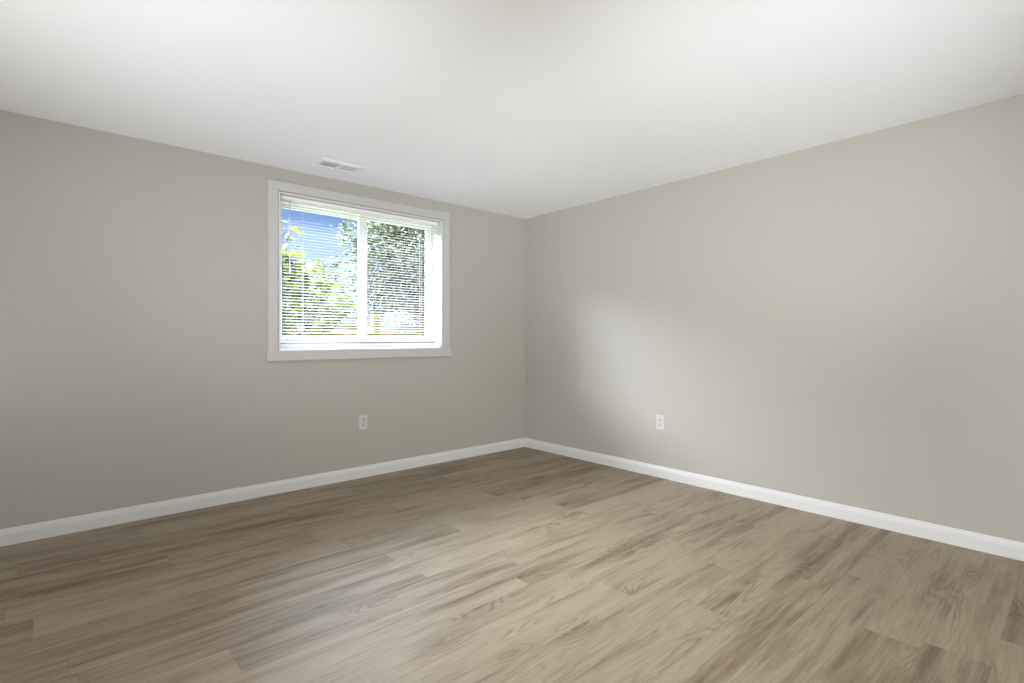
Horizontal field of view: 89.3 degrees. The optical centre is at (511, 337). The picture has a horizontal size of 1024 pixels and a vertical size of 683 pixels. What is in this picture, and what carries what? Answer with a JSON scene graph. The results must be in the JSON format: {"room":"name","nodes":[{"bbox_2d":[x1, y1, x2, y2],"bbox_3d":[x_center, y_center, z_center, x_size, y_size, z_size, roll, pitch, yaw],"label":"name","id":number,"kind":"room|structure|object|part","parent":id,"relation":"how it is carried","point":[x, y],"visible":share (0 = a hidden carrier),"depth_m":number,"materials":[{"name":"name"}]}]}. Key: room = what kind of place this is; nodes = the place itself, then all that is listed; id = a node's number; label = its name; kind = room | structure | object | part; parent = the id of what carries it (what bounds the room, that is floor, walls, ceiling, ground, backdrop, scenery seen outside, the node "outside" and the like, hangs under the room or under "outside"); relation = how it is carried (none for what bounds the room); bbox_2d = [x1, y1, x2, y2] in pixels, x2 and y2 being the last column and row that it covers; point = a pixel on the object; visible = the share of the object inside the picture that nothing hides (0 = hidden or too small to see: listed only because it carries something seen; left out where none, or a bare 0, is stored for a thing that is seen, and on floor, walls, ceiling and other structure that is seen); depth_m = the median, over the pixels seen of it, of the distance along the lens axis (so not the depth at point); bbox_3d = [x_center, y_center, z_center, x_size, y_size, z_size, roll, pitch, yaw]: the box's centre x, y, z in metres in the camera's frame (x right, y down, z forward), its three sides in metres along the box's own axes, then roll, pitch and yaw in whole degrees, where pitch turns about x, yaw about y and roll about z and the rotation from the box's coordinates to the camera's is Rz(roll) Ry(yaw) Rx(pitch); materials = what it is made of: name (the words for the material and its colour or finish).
{"room":"empty room","nodes":[
{"label":"empty room","id":0,"kind":"room"},
{"bbox_2d":[0,110,524,528],"bbox_3d":[-1.848,-0.053,3.626,5.540,2.297,0.220,0,0,-42],"label":"wall","id":1,"kind":"structure","parent":0,"point":[135,370],"depth_m":3.26,"materials":[{"name":"beige paint"}]},
{"bbox_2d":[0,438,524,546],"bbox_3d":[-1.770,1.051,3.538,5.100,0.088,0.014,0,0,-42],"label":"baseboard","id":2,"kind":"structure","parent":1,"relation":"attached to","point":[30,532],"depth_m":3.41,"materials":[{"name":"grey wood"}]},
{"bbox_2d":[266,179,451,360],"bbox_3d":[-1.194,-0.473,4.183,1.548,1.268,0.236,0,0,-42],"label":"window","id":3,"kind":"structure","parent":1,"relation":"in","point":[277,351],"depth_m":4.20,"materials":[{"name":"white"}]},
{"bbox_3d":[-1.474,-0.486,4.062,0.712,1.034,0.026,0,0,-42],"label":"sash","id":4,"kind":"part","parent":3,"relation":"part of","materials":[{"name":"white plastic"}]},
{"bbox_3d":[-1.247,-0.470,4.243,1.384,1.130,0.075,0,0,-42],"label":"frame","id":5,"kind":"part","parent":3,"relation":"part of","materials":[{"name":"white plastic"}]},
{"bbox_2d":[280,195,437,343],"bbox_3d":[-1.165,-0.489,4.150,1.344,1.065,0.040,0,0,-42],"label":"window blind","id":6,"kind":"object","parent":3,"relation":"attached to","point":[298,200],"visible":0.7,"depth_m":4.07,"materials":[{"name":"white plastic"}]},
{"bbox_3d":[-1.169,-1.009,4.155,1.344,0.026,0.028,0,0,-42],"label":"head rail","id":7,"kind":"part","parent":6,"relation":"part of","materials":[{"name":"white plastic"}]},
{"bbox_3d":[-1.169,0.037,4.155,1.344,0.012,0.024,0,0,-42],"label":"rail","id":8,"kind":"part","parent":6,"relation":"part of","materials":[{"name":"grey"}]},
{"bbox_3d":[-1.169,-0.479,4.155,0.001,1.033,0.028,0,0,-42],"label":"ladder cord","id":9,"kind":"part","parent":6,"relation":"part of","materials":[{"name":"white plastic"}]},
{"bbox_3d":[-1.174,0.088,4.160,1.360,0.011,0.147,0,0,-42],"label":"sill","id":10,"kind":"part","parent":3,"relation":"part of","materials":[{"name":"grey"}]},
{"bbox_3d":[-1.003,-0.486,4.441,0.665,1.034,0.026,0,0,-42],"label":"sash","id":11,"kind":"part","parent":3,"relation":"part of","materials":[{"name":"white plastic"}]},
{"bbox_2d":[359,414,366,429],"bbox_3d":[-1.171,0.661,4.076,0.070,0.114,0.008,0,0,-42],"label":"electrical outlet","id":12,"kind":"object","parent":1,"relation":"attached to","point":[362,418],"visible":1,"depth_m":4.07,"materials":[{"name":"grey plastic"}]},
{"bbox_2d":[0,447,1023,682],"bbox_3d":[0.550,1.155,0.927,5.540,0.120,7.440,0,0,-42],"label":"floor","id":13,"kind":"structure","parent":0,"point":[523,564],"depth_m":2.21,"materials":[{"name":"brown wood"}]},
{"bbox_2d":[0,0,1023,218],"bbox_3d":[0.550,-1.277,0.927,5.540,0.150,7.440,0,0,-42],"label":"ceiling","id":14,"kind":"structure","parent":0,"point":[524,109],"depth_m":2.39,"materials":[{"name":"white paint"}]},
{"bbox_2d":[311,157,365,173],"bbox_3d":[-1.213,-1.198,3.622,0.316,0.009,0.200,0,0,-42],"label":"ceiling vent","id":15,"kind":"object","parent":14,"relation":"in","point":[326,163],"visible":1,"depth_m":3.60,"materials":[{"name":"white metal"}]},
{"bbox_2d":[525,94,1023,542],"bbox_3d":[2.611,-0.053,2.612,0.220,2.297,7.220,0,0,-42],"label":"wall","id":16,"kind":"structure","parent":0,"point":[840,321],"depth_m":3.23,"materials":[{"name":"beige paint"}]},
{"bbox_2d":[656,415,663,429],"bbox_3d":[1.163,0.662,4.070,0.008,0.114,0.070,0,0,-42],"label":"electrical outlet","id":17,"kind":"object","parent":16,"relation":"attached to","point":[659,418],"visible":1,"depth_m":4.07,"materials":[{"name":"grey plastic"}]},
{"bbox_2d":[525,438,1023,560],"bbox_3d":[2.451,1.051,2.616,0.014,0.088,7.000,0,0,-42],"label":"baseboard","id":18,"kind":"structure","parent":16,"relation":"attached to","point":[998,546],"depth_m":3.23,"materials":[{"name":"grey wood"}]},
{"label":"outside","id":19,"kind":"structure","parent":0,"visible":0},
{"bbox_2d":[330,326,424,336],"bbox_3d":[-2.178,-0.423,31.171,59.000,1.506,41.400,0,0,-42],"label":"lawn","id":20,"kind":"structure","parent":19,"point":[333,332],"depth_m":11.97,"materials":[{"name":"green plant"}]},
{"bbox_2d":[282,220,356,336],"bbox_3d":[-2.280,-0.446,5.442,1.379,1.526,1.021,0,0,-42],"label":"bush","id":21,"kind":"object","parent":20,"relation":"on","point":[291,316],"visible":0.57,"depth_m":5.31,"materials":[{"name":"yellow plant"}]},
{"bbox_2d":[301,262,357,329],"bbox_3d":[-6.653,-1.235,16.168,2.882,2.061,3.245,0,0,-42],"label":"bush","id":22,"kind":"object","parent":20,"relation":"on","point":[347,322],"visible":0.11,"depth_m":15.45,"materials":[{"name":"green plant"}]},
{"bbox_2d":[340,328,351,336],"bbox_3d":[-2.647,0.030,8.251,0.185,0.395,0.173,0,0,-12],"label":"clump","id":23,"kind":"object","parent":20,"relation":"on","point":[345,328],"visible":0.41,"depth_m":8.24,"materials":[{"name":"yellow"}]},
{"bbox_2d":[317,218,424,332],"bbox_3d":[-2.252,-1.987,13.719,5.488,4.679,3.372,0,0,-37],"label":"tree","id":24,"kind":"object","parent":20,"relation":"on","point":[416,235],"visible":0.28,"depth_m":12.70,"materials":[{"name":"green plant"}]},
{"bbox_2d":[332,316,420,336],"bbox_3d":[-2.476,-0.074,9.204,1.915,0.638,0.115,0,0,-42],"label":"rail fence","id":25,"kind":"object","parent":20,"relation":"on","point":[372,319],"visible":0.31,"depth_m":9.22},
{"bbox_3d":[-2.436,-0.074,9.243,0.110,0.638,0.110,0,0,-42],"label":"post","id":26,"kind":"part","parent":25,"relation":"part of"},
{"bbox_3d":[-2.445,-0.050,9.169,1.915,0.050,0.020,0,0,-42],"label":"rail","id":27,"kind":"part","parent":25,"relation":"part of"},
{"bbox_3d":[-2.445,-0.185,9.169,1.915,0.044,0.020,0,0,-42],"label":"rail","id":28,"kind":"part","parent":25,"relation":"part of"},
{"bbox_2d":[349,228,424,314],"bbox_3d":[-2.425,-2.924,20.983,3.933,6.474,8.829,0,0,44],"label":"tree","id":29,"kind":"object","parent":20,"relation":"on","point":[420,252],"visible":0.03,"depth_m":19.40,"materials":[{"name":"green plant"}]},
{"bbox_2d":[378,308,421,332],"bbox_3d":[-2.224,-0.215,10.089,1.007,0.720,0.821,0,0,-42],"label":"flowering shrub","id":30,"kind":"object","parent":20,"relation":"on","point":[394,312],"visible":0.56,"depth_m":10.00,"materials":[{"name":"white plant"}]},
{"bbox_2d":[390,298,424,336],"bbox_3d":[-1.876,-0.419,11.351,1.623,0.988,1.255,0,0,-42],"label":"shrub","id":31,"kind":"object","parent":20,"relation":"on","point":[416,301],"visible":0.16,"depth_m":11.14,"materials":[{"name":"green plant"}]}
]}

